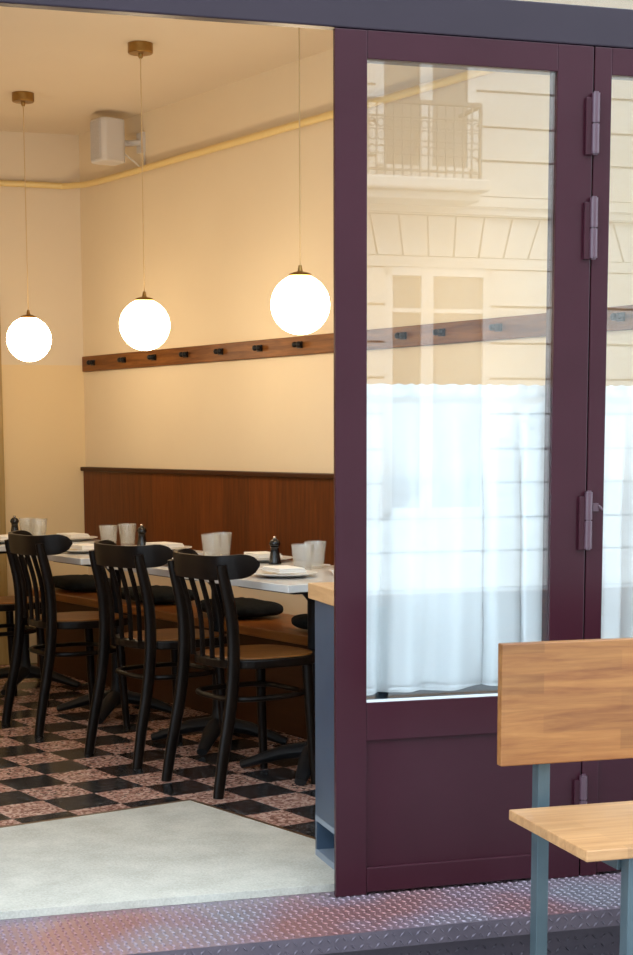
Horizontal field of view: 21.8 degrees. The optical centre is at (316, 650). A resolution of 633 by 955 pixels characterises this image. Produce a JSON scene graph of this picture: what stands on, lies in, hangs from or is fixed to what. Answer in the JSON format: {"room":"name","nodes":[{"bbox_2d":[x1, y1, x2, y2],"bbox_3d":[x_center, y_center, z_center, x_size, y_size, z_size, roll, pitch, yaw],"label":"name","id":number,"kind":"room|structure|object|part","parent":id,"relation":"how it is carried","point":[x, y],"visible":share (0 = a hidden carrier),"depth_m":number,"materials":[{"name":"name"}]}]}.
{"room":"sidewalk outside restaurant","nodes":[
{"label":"sidewalk outside restaurant","id":0,"kind":"room"},
{"bbox_2d":[0,131,87,662],"bbox_3d":[-3.468,-1.256,8.777,5.289,3.088,0.200,-2,8,-17],"label":"wall","id":1,"kind":"structure","parent":0,"point":[43,398],"depth_m":9.20,"materials":[{"name":"beige paint"}]},
{"bbox_2d":[0,328,8,664],"bbox_3d":[-2.217,-0.929,9.059,0.980,2.080,0.068,-2,8,-17],"label":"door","id":2,"kind":"structure","parent":1,"relation":"in","point":[4,656],"depth_m":9.23,"materials":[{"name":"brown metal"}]},
{"bbox_2d":[0,180,61,188],"bbox_3d":[-3.401,-2.496,8.508,4.161,0.042,0.041,-2,8,-17],"label":"pipe","id":3,"kind":"object","parent":1,"relation":"attached to","point":[8,183],"visible":1,"depth_m":9.04,"materials":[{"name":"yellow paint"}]},
{"bbox_2d":[0,6,332,134],"bbox_3d":[-2.144,-2.563,6.341,6.789,0.120,5.506,-3,8,-18],"label":"ceiling","id":4,"kind":"structure","parent":0,"point":[78,67],"depth_m":7.33,"materials":[{"name":"paint"}]},
{"bbox_2d":[7,91,50,361],"bbox_3d":[-1.432,-2.079,8.097,0.220,1.293,0.220,-5,9,-34],"label":"pendant lamp","id":5,"kind":"object","parent":4,"relation":"hanging from","point":[28,337],"visible":1,"depth_m":8.08,"materials":[{"name":"white glass"}]},
{"bbox_3d":[-1.432,-2.166,8.086,0.005,1.007,0.005,-5,9,-34],"label":"cord","id":6,"kind":"part","parent":5,"relation":"part of","materials":[{"name":"brown fabric"}]},
{"bbox_3d":[-1.431,-1.547,8.166,0.220,0.220,0.220,-5,9,-34],"label":"globe","id":7,"kind":"part","parent":5,"relation":"part of"},
{"bbox_2d":[119,41,169,350],"bbox_3d":[-0.752,-1.952,7.098,0.220,1.293,0.220,-5,9,-34],"label":"pendant lamp","id":8,"kind":"object","parent":4,"relation":"hanging from","point":[144,324],"visible":1,"depth_m":7.08,"materials":[{"name":"white glass"}]},
{"bbox_3d":[-0.752,-2.039,7.087,0.005,1.007,0.005,-5,9,-34],"label":"cord","id":9,"kind":"part","parent":8,"relation":"part of","materials":[{"name":"brown fabric"}]},
{"bbox_3d":[-0.750,-1.420,7.167,0.220,0.220,0.220,-5,9,-34],"label":"globe","id":10,"kind":"part","parent":8,"relation":"part of"},
{"bbox_2d":[271,28,329,334],"bbox_3d":[-0.062,-1.817,6.034,0.220,1.293,0.220,-5,9,-34],"label":"pendant lamp","id":11,"kind":"object","parent":4,"relation":"hanging from","point":[300,304],"visible":1,"depth_m":6.03,"materials":[{"name":"aged brass"},{"name":"glass"}]},
{"bbox_3d":[-0.062,-1.904,6.023,0.005,1.007,0.005,-5,9,-34],"label":"cord","id":12,"kind":"part","parent":11,"relation":"part of","materials":[{"name":"brown fabric"}]},
{"bbox_3d":[-0.060,-1.285,6.103,0.220,0.220,0.220,-5,9,-34],"label":"globe","id":13,"kind":"part","parent":11,"relation":"part of"},
{"bbox_2d":[0,663,332,919],"bbox_3d":[-2.046,0.497,6.679,6.270,0.140,5.034,-2,8,-17],"label":"floor","id":14,"kind":"structure","parent":0,"point":[50,775],"depth_m":6.33,"materials":[{"name":"tile"}]},
{"bbox_2d":[0,596,48,699],"bbox_3d":[-1.587,-0.188,8.053,0.517,0.871,0.440,-6,9,-36],"label":"bentwood chair","id":15,"kind":"object","parent":14,"relation":"on","point":[7,603],"visible":0.39,"depth_m":8.04,"materials":[{"name":"black wood"}]},
{"bbox_3d":[-1.548,-0.022,8.314,0.040,0.470,0.063,1,8,12],"label":"leg","id":16,"kind":"part","parent":15,"relation":"part of","materials":[{"name":"black wood"}]},
{"bbox_3d":[-1.552,-0.241,8.072,0.386,0.012,0.366,-6,9,-36],"label":"seat","id":17,"kind":"part","parent":15,"relation":"part of","materials":[{"name":"brown wood"}]},
{"bbox_3d":[-1.552,-0.227,8.074,0.430,0.033,0.410,-6,9,-36],"label":"seat frame","id":18,"kind":"part","parent":15,"relation":"part of","materials":[{"name":"black wood"}]},
{"bbox_3d":[-1.348,0.012,8.046,0.063,0.470,0.040,0,7,5],"label":"leg","id":19,"kind":"part","parent":15,"relation":"part of","materials":[{"name":"black wood"}]},
{"bbox_2d":[0,539,97,694],"bbox_3d":[-1.504,-0.185,8.428,0.680,0.757,0.670,-5,9,-34],"label":"bistro table","id":20,"kind":"object","parent":14,"relation":"on","point":[26,671],"visible":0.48,"depth_m":8.42,"materials":[{"name":"black metal"}]},
{"bbox_2d":[10,515,18,530],"bbox_3d":[-1.587,-0.651,8.630,0.054,0.115,0.054,-5,9,-34],"label":"pepper mill","id":21,"kind":"object","parent":20,"relation":"on","point":[14,521],"visible":0.76,"depth_m":8.61,"materials":[{"name":"black paint"}]},
{"bbox_2d":[69,536,97,540],"bbox_3d":[-1.238,-0.566,8.344,0.254,0.018,0.254,-5,9,-34],"label":"plate","id":22,"kind":"object","parent":20,"relation":"on","point":[90,537],"visible":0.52,"depth_m":8.26,"materials":[{"name":"white ceramic"}]},
{"bbox_2d":[56,532,89,537],"bbox_3d":[-1.239,-0.584,8.341,0.110,0.018,0.170,-5,9,-34],"label":"napkin","id":23,"kind":"object","parent":22,"relation":"on","point":[72,534],"visible":0.8,"depth_m":8.28,"materials":[{"name":"white fabric"}]},
{"bbox_3d":[-1.550,-0.544,8.180,0.254,0.018,0.254,-5,9,-34],"label":"plate","id":24,"kind":"object","parent":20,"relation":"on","visible":0},
{"bbox_2d":[0,534,7,539],"bbox_3d":[-1.550,-0.562,8.177,0.110,0.018,0.170,-4,8,-28],"label":"napkin","id":25,"kind":"object","parent":24,"relation":"on","point":[2,537],"visible":0.3,"depth_m":8.09,"materials":[{"name":"white fabric"}]},
{"bbox_2d":[1,530,129,735],"bbox_3d":[-1.101,-0.094,7.317,0.517,0.871,0.440,-5,9,-32],"label":"bentwood chair","id":26,"kind":"object","parent":14,"relation":"on","point":[20,542],"visible":0.91,"depth_m":7.19,"materials":[{"name":"black wood"}]},
{"bbox_3d":[-1.364,-0.082,7.363,0.123,0.836,0.041,-4,8,-26],"label":"leg","id":27,"kind":"part","parent":26,"relation":"part of","materials":[{"name":"black wood"}]},
{"bbox_3d":[-1.233,-0.469,7.185,0.165,0.094,0.440,-5,9,-32],"label":"crest rail","id":28,"kind":"part","parent":26,"relation":"part of","materials":[{"name":"black wood"}]},
{"bbox_3d":[-1.172,-0.044,7.065,0.124,0.836,0.041,-6,9,-38],"label":"leg","id":29,"kind":"part","parent":26,"relation":"part of","materials":[{"name":"black wood"}]},
{"bbox_3d":[-1.064,-0.134,7.336,0.430,0.033,0.410,-5,9,-32],"label":"seat frame","id":30,"kind":"part","parent":26,"relation":"part of","materials":[{"name":"black wood"}]},
{"bbox_3d":[-1.064,-0.148,7.334,0.386,0.012,0.366,-5,9,-32],"label":"seat","id":31,"kind":"part","parent":26,"relation":"part of","materials":[{"name":"brown wood"}]},
{"bbox_3d":[-1.045,0.072,7.575,0.040,0.470,0.063,2,8,16],"label":"leg","id":32,"kind":"part","parent":26,"relation":"part of","materials":[{"name":"black wood"}]},
{"bbox_3d":[-0.865,0.107,7.294,0.063,0.470,0.040,1,7,9],"label":"leg","id":33,"kind":"part","parent":26,"relation":"part of","materials":[{"name":"black wood"}]},
{"bbox_2d":[17,545,215,723],"bbox_3d":[-0.926,-0.080,7.594,0.680,0.757,0.670,-5,9,-34],"label":"bistro table","id":34,"kind":"object","parent":14,"relation":"on","point":[111,698],"visible":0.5,"depth_m":7.56,"materials":[{"name":"black metal"}]},
{"bbox_2d":[66,548,92,552],"bbox_3d":[-1.051,-0.453,7.460,0.254,0.018,0.254,-5,9,-34],"label":"plate","id":35,"kind":"object","parent":34,"relation":"on","point":[70,550],"visible":0.43,"depth_m":7.36,"materials":[{"name":"white ceramic"}]},
{"bbox_2d":[70,543,93,549],"bbox_3d":[-1.051,-0.471,7.458,0.110,0.018,0.170,-5,9,-32],"label":"napkin","id":36,"kind":"object","parent":35,"relation":"on","point":[82,546],"visible":0.58,"depth_m":7.39,"materials":[{"name":"white fabric"}]},
{"bbox_2d":[137,524,146,545],"bbox_3d":[-0.819,-0.533,7.697,0.054,0.115,0.054,-5,9,-34],"label":"pepper mill","id":37,"kind":"object","parent":34,"relation":"on","point":[141,531],"visible":0.8,"depth_m":7.68,"materials":[{"name":"black paint"}]},
{"bbox_2d":[170,546,191,550],"bbox_3d":[-0.700,-0.468,7.567,0.254,0.018,0.254,-5,9,-34],"label":"plate","id":38,"kind":"object","parent":34,"relation":"on","point":[176,548],"visible":0.19,"depth_m":7.53,"materials":[{"name":"white ceramic"}]},
{"bbox_2d":[146,542,183,547],"bbox_3d":[-0.700,-0.486,7.565,0.110,0.018,0.170,-6,9,-36],"label":"napkin","id":39,"kind":"object","parent":38,"relation":"on","point":[168,544],"visible":0.78,"depth_m":7.51,"materials":[{"name":"white fabric"}]},
{"bbox_2d":[84,540,226,768],"bbox_3d":[-0.624,-0.006,6.621,0.517,0.871,0.440,-6,9,-37],"label":"bentwood chair","id":40,"kind":"object","parent":14,"relation":"on","point":[108,553],"visible":0.87,"depth_m":6.48,"materials":[{"name":"black wood"}]},
{"bbox_3d":[-0.889,0.009,6.644,0.123,0.836,0.041,-5,9,-31],"label":"leg","id":41,"kind":"part","parent":40,"relation":"part of","materials":[{"name":"black wood"}]},
{"bbox_3d":[-0.749,-0.379,6.477,0.165,0.094,0.440,-6,9,-37],"label":"crest rail","id":42,"kind":"part","parent":40,"relation":"part of","materials":[{"name":"black wood"}]},
{"bbox_3d":[-0.672,0.045,6.364,0.124,0.836,0.041,-7,10,-43],"label":"leg","id":43,"kind":"part","parent":40,"relation":"part of","materials":[{"name":"black wood"}]},
{"bbox_3d":[-0.590,-0.046,6.643,0.430,0.033,0.410,-6,9,-37],"label":"seat frame","id":44,"kind":"part","parent":40,"relation":"part of","materials":[{"name":"black wood"}]},
{"bbox_3d":[-0.590,-0.060,6.641,0.386,0.012,0.366,-6,9,-37],"label":"seat","id":45,"kind":"part","parent":40,"relation":"part of","materials":[{"name":"brown wood"}]},
{"bbox_3d":[-0.589,0.160,6.882,0.040,0.470,0.063,1,7,11],"label":"leg","id":46,"kind":"part","parent":40,"relation":"part of","materials":[{"name":"black wood"}]},
{"bbox_3d":[-0.385,0.193,6.619,0.063,0.470,0.040,0,7,4],"label":"leg","id":47,"kind":"part","parent":40,"relation":"part of","materials":[{"name":"black wood"}]},
{"bbox_2d":[0,799,333,919],"bbox_3d":[-0.876,0.675,4.724,2.069,0.023,1.284,-5,9,-34],"label":"slab","id":48,"kind":"object","parent":14,"relation":"on","point":[188,851],"visible":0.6,"depth_m":4.93,"materials":[{"name":"grey concrete"}]},
{"bbox_2d":[32,587,307,738],"bbox_3d":[-0.082,0.111,7.311,0.434,0.452,4.820,-5,9,-34],"label":"banquette","id":49,"kind":"object","parent":14,"relation":"on","point":[287,716],"visible":0.19,"depth_m":7.71,"materials":[{"name":"brown wood"}]},
{"bbox_2d":[53,574,109,590],"bbox_3d":[-1.288,-0.370,8.995,0.300,0.072,0.450,-4,8,-30],"label":"seat cushion","id":50,"kind":"object","parent":49,"relation":"on","point":[85,582],"visible":0.66,"depth_m":8.82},
{"bbox_2d":[121,585,193,603],"bbox_3d":[-0.812,-0.283,8.308,0.300,0.072,0.450,-5,9,-36],"label":"seat cushion","id":51,"kind":"object","parent":49,"relation":"on","point":[161,594],"visible":0.48,"depth_m":8.15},
{"bbox_3d":[-0.082,-0.093,7.285,0.434,0.040,4.820,-5,9,-34],"label":"seat","id":52,"kind":"part","parent":49,"relation":"part of","materials":[{"name":"brown wood"}]},
{"bbox_2d":[200,597,283,617],"bbox_3d":[-0.359,-0.200,7.654,0.300,0.072,0.440,-5,9,-31],"label":"seat cushion","id":53,"kind":"object","parent":49,"relation":"on","point":[246,607],"visible":0.68,"depth_m":7.50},
{"bbox_2d":[291,614,306,629],"bbox_3d":[0.100,-0.116,6.992,0.300,0.072,0.440,-5,9,-32],"label":"seat cushion","id":54,"kind":"object","parent":49,"relation":"on","point":[299,621],"visible":0.12,"depth_m":7.00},
{"bbox_2d":[107,560,329,755],"bbox_3d":[-0.410,0.015,6.851,0.680,0.757,0.670,-5,9,-34],"label":"bistro table","id":55,"kind":"object","parent":14,"relation":"on","point":[210,727],"visible":0.48,"depth_m":6.83,"materials":[{"name":"black metal"}]},
{"bbox_2d":[268,536,280,564],"bbox_3d":[-0.171,-0.409,6.718,0.054,0.115,0.054,-5,9,-34],"label":"pepper mill","id":56,"kind":"object","parent":55,"relation":"on","point":[274,559],"visible":1,"depth_m":6.70,"materials":[{"name":"black paint"}]},
{"bbox_2d":[256,555,292,561],"bbox_3d":[-0.226,-0.382,6.892,0.254,0.018,0.254,-5,9,-34],"label":"plate","id":57,"kind":"object","parent":55,"relation":"on","point":[284,557],"visible":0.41,"depth_m":6.82,"materials":[{"name":"white ceramic"}]},
{"bbox_2d":[244,551,282,558],"bbox_3d":[-0.226,-0.400,6.889,0.110,0.018,0.170,-3,8,-24],"label":"napkin","id":58,"kind":"object","parent":57,"relation":"on","point":[258,554],"visible":0.81,"depth_m":6.84,"materials":[{"name":"white fabric"}]},
{"bbox_2d":[161,548,314,798],"bbox_3d":[-0.261,0.064,6.073,0.517,0.871,0.440,-5,9,-34],"label":"bentwood chair","id":59,"kind":"object","parent":14,"relation":"on","point":[188,563],"visible":0.99,"depth_m":5.96,"materials":[{"name":"black wood"}]},
{"bbox_3d":[-0.525,0.077,6.110,0.123,0.836,0.041,-4,8,-28],"label":"leg","id":60,"kind":"part","parent":59,"relation":"part of","materials":[{"name":"black wood"}]},
{"bbox_3d":[-0.391,-0.310,5.936,0.165,0.094,0.440,-5,9,-34],"label":"crest rail","id":61,"kind":"part","parent":59,"relation":"part of","materials":[{"name":"black wood"}]},
{"bbox_3d":[-0.323,0.114,5.819,0.124,0.836,0.041,-6,10,-40],"label":"leg","id":62,"kind":"part","parent":59,"relation":"part of","materials":[{"name":"black wood"}]},
{"bbox_3d":[-0.225,0.024,6.093,0.430,0.033,0.410,-5,9,-34],"label":"seat frame","id":63,"kind":"part","parent":59,"relation":"part of","materials":[{"name":"black wood"}]},
{"bbox_3d":[-0.225,0.010,6.091,0.386,0.012,0.366,-5,9,-34],"label":"seat","id":64,"kind":"part","parent":59,"relation":"part of","materials":[{"name":"brown wood"}]},
{"bbox_3d":[-0.214,0.230,6.332,0.040,0.470,0.063,2,8,14],"label":"leg","id":65,"kind":"part","parent":59,"relation":"part of","materials":[{"name":"black wood"}]},
{"bbox_3d":[-0.024,0.264,6.058,0.063,0.470,0.040,1,7,7],"label":"leg","id":66,"kind":"part","parent":59,"relation":"part of","materials":[{"name":"black wood"}]},
{"bbox_2d":[194,565,333,785],"bbox_3d":[-0.008,0.088,6.270,0.680,0.757,0.670,-5,9,-34],"label":"bistro table","id":67,"kind":"object","parent":14,"relation":"on","point":[296,585],"visible":0.4,"depth_m":6.17,"materials":[{"name":"grey stone"}]},
{"bbox_2d":[254,570,317,577],"bbox_3d":[-0.121,-0.283,6.120,0.254,0.018,0.254,-5,9,-34],"label":"plate","id":68,"kind":"object","parent":67,"relation":"on","point":[259,572],"visible":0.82,"depth_m":6.06,"materials":[{"name":"white ceramic"}]},
{"bbox_2d":[262,565,305,573],"bbox_3d":[-0.121,-0.301,6.118,0.110,0.018,0.170,-3,8,-24],"label":"napkin","id":69,"kind":"object","parent":68,"relation":"on","point":[280,569],"visible":1,"depth_m":6.06,"materials":[{"name":"white fabric"}]},
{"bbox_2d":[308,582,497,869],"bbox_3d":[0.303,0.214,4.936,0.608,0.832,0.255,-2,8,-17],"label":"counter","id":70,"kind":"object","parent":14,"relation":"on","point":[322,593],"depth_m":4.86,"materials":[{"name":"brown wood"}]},
{"bbox_3d":[0.039,0.187,4.849,0.022,0.660,0.228,-2,8,-17],"label":"panel","id":71,"kind":"part","parent":70,"relation":"part of","materials":[{"name":"blue paint"}]},
{"bbox_3d":[0.293,0.512,4.968,0.552,0.017,0.228,-2,8,-17],"label":"shelf","id":72,"kind":"part","parent":70,"relation":"part of","materials":[{"name":"grey"}]},
{"bbox_3d":[0.263,0.551,5.075,0.552,0.088,0.016,-2,8,-17],"label":"panel","id":73,"kind":"part","parent":70,"relation":"part of","materials":[{"name":"blue paint"}]},
{"bbox_3d":[0.333,0.188,4.829,0.530,0.660,0.020,-2,8,-17],"label":"panel","id":74,"kind":"part","parent":70,"relation":"part of","materials":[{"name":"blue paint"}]},
{"bbox_2d":[79,0,632,614],"bbox_3d":[0.239,-1.069,7.250,0.200,3.088,5.698,-5,9,-34],"label":"wall","id":75,"kind":"structure","parent":0,"point":[457,173],"depth_m":7.43,"materials":[{"name":"beige paint"}]},
{"bbox_2d":[90,116,145,166],"bbox_3d":[-1.035,-2.615,8.519,0.262,0.264,0.158,-4,8,-27],"label":"speaker","id":76,"kind":"object","parent":75,"relation":"attached to","point":[108,143],"visible":1,"depth_m":8.45},
{"bbox_2d":[90,119,101,159],"bbox_3d":[-1.140,-2.628,8.456,0.007,0.190,0.120,-5,9,-34],"label":"grille","id":77,"kind":"object","parent":76,"relation":"attached to","point":[95,124],"depth_m":8.44,"materials":[{"name":"white plastic"}]},
{"bbox_2d":[80,467,333,564],"bbox_3d":[0.116,-0.516,7.289,0.040,0.531,5.090,-5,9,-34],"label":"wall panel","id":78,"kind":"object","parent":75,"relation":"attached to","point":[222,512],"visible":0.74,"depth_m":8.16,"materials":[{"name":"brown wood"}]},
{"bbox_2d":[61,70,493,188],"bbox_3d":[0.083,-2.312,7.022,0.113,0.046,5.164,-5,9,-34],"label":"pipe","id":79,"kind":"object","parent":75,"relation":"attached to","point":[470,74],"visible":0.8,"depth_m":7.46,"materials":[{"name":"yellow metal"}]},
{"bbox_2d":[82,305,632,371],"bbox_3d":[0.112,-1.347,7.169,0.058,0.084,5.070,-5,9,-34],"label":"rail","id":80,"kind":"object","parent":75,"relation":"attached to","point":[619,318],"visible":0.81,"depth_m":7.01,"materials":[{"name":"brown wood"}]},
{"label":"outside","id":81,"kind":"structure","parent":0,"visible":0},
{"bbox_3d":[1.738,1.533,-0.358,21.000,0.100,10.550,-2,8,-17],"label":"floor","id":82,"kind":"structure","parent":81,"visible":0},
{"bbox_2d":[0,870,620,954],"bbox_3d":[-0.163,0.796,4.423,3.960,0.151,0.402,-2,8,-17],"label":"doorstep","id":83,"kind":"object","parent":82,"relation":"on","point":[482,918],"visible":0.91,"depth_m":4.42,"materials":[{"name":"grey metal"}]},
{"bbox_2d":[497,637,632,954],"bbox_3d":[1.096,0.449,4.023,1.232,0.936,0.515,-2,8,-17],"label":"bench","id":84,"kind":"object","parent":82,"relation":"on","point":[561,701],"visible":1,"depth_m":4.03,"materials":[{"name":"brown wood"}]},
{"bbox_3d":[0.561,0.457,4.113,0.032,0.900,0.037,-2,8,-17],"label":"leg","id":85,"kind":"part","parent":84,"relation":"part of","materials":[{"name":"grey metal"}]},
{"bbox_3d":[1.036,0.109,4.178,1.232,0.302,0.027,-2,8,-17],"label":"backrest","id":86,"kind":"part","parent":84,"relation":"part of","materials":[{"name":"brown wood"}]},
{"bbox_3d":[1.114,0.403,3.977,1.220,0.026,0.427,-2,8,-17],"label":"seat","id":87,"kind":"part","parent":84,"relation":"part of","materials":[{"name":"brown wood"}]},
{"bbox_3d":[0.631,0.449,3.892,0.032,0.040,0.421,-2,8,-17],"label":"seat rail","id":88,"kind":"part","parent":84,"relation":"part of","materials":[{"name":"grey metal"}]},
{"bbox_3d":[0.710,0.708,3.708,0.039,0.505,0.037,-2,8,-17],"label":"leg","id":89,"kind":"part","parent":84,"relation":"part of","materials":[{"name":"grey metal"}]},
{"bbox_3d":[-3.318,-0.593,3.501,2.500,3.160,0.120,-2,8,-17],"label":"wall","id":90,"kind":"structure","parent":0,"visible":0},
{"bbox_2d":[0,0,632,48],"bbox_3d":[-0.195,-1.676,4.275,4.009,0.124,0.074,-2,8,-17],"label":"lintel beam","id":91,"kind":"structure","parent":90,"relation":"attached to","point":[514,20],"depth_m":4.37,"materials":[{"name":"metal"}]},
{"bbox_2d":[333,28,599,896],"bbox_3d":[0.413,-0.488,4.592,0.764,2.354,0.078,-2,8,-17],"label":"door","id":92,"kind":"structure","parent":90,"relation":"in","point":[422,797],"depth_m":4.61,"materials":[{"name":"red paint"}]},
{"bbox_3d":[0.397,0.186,4.685,0.552,0.108,0.055,-2,8,-17],"label":"rail","id":93,"kind":"part","parent":92,"relation":"part of","materials":[{"name":"red paint"}]},
{"bbox_3d":[0.398,0.636,4.743,0.552,0.072,0.055,-2,8,-17],"label":"rail","id":94,"kind":"part","parent":92,"relation":"part of","materials":[{"name":"red paint"}]},
{"bbox_3d":[0.399,0.421,4.710,0.552,0.364,0.020,-2,8,-17],"label":"panel","id":95,"kind":"part","parent":92,"relation":"part of","materials":[{"name":"red paint"}]},
{"bbox_2d":[366,383,544,695],"bbox_3d":[0.372,-0.318,4.703,0.637,0.879,0.067,-2,8,-17],"label":"cafe curtain","id":96,"kind":"object","parent":92,"relation":"hanging from","point":[455,473],"visible":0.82,"depth_m":4.70,"materials":[{"name":"fabric"}]},
{"bbox_3d":[0.391,-1.620,4.453,0.552,0.073,0.055,-2,8,-17],"label":"rail","id":97,"kind":"part","parent":92,"relation":"part of","materials":[{"name":"red paint"}]},
{"bbox_3d":[0.763,0.445,4.794,0.026,0.136,0.012,-2,8,-17],"label":"plate","id":98,"kind":"part","parent":92,"relation":"part of","materials":[{"name":"red paint"}]},
{"bbox_3d":[0.760,-0.363,4.690,0.026,0.153,0.012,-2,8,-17],"label":"plate","id":99,"kind":"part","parent":92,"relation":"part of","materials":[{"name":"red paint"}]},
{"bbox_3d":[0.758,-1.171,4.586,0.026,0.156,0.012,-2,8,-17],"label":"plate","id":100,"kind":"part","parent":92,"relation":"part of","materials":[{"name":"red paint"}]},
{"bbox_3d":[0.757,-1.452,4.550,0.026,0.154,0.012,-2,8,-17],"label":"plate","id":101,"kind":"part","parent":92,"relation":"part of","materials":[{"name":"red paint"}]},
{"bbox_2d":[579,47,632,875],"bbox_3d":[1.132,-0.518,4.811,0.760,2.354,0.070,-2,8,-17],"label":"door","id":102,"kind":"structure","parent":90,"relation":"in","point":[611,780],"depth_m":4.67,"materials":[{"name":"red paint"}]},
{"bbox_3d":[1.110,0.607,4.957,0.608,0.072,0.055,-2,8,-17],"label":"rail","id":103,"kind":"part","parent":102,"relation":"part of","materials":[{"name":"red paint"}]},
{"bbox_3d":[1.111,0.391,4.923,0.608,0.364,0.020,-2,8,-17],"label":"panel","id":104,"kind":"part","parent":102,"relation":"part of","materials":[{"name":"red paint"}]},
{"bbox_2d":[601,385,632,638],"bbox_3d":[1.100,-0.348,4.923,0.689,0.880,0.064,-2,8,-17],"label":"cafe curtain","id":105,"kind":"object","parent":102,"relation":"hanging from","point":[617,556],"visible":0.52,"depth_m":4.85,"materials":[{"name":"fabric"}]},
{"bbox_3d":[1.104,-1.649,4.666,0.608,0.073,0.055,-2,8,-17],"label":"rail","id":106,"kind":"part","parent":102,"relation":"part of","materials":[{"name":"red paint"}]}
]}

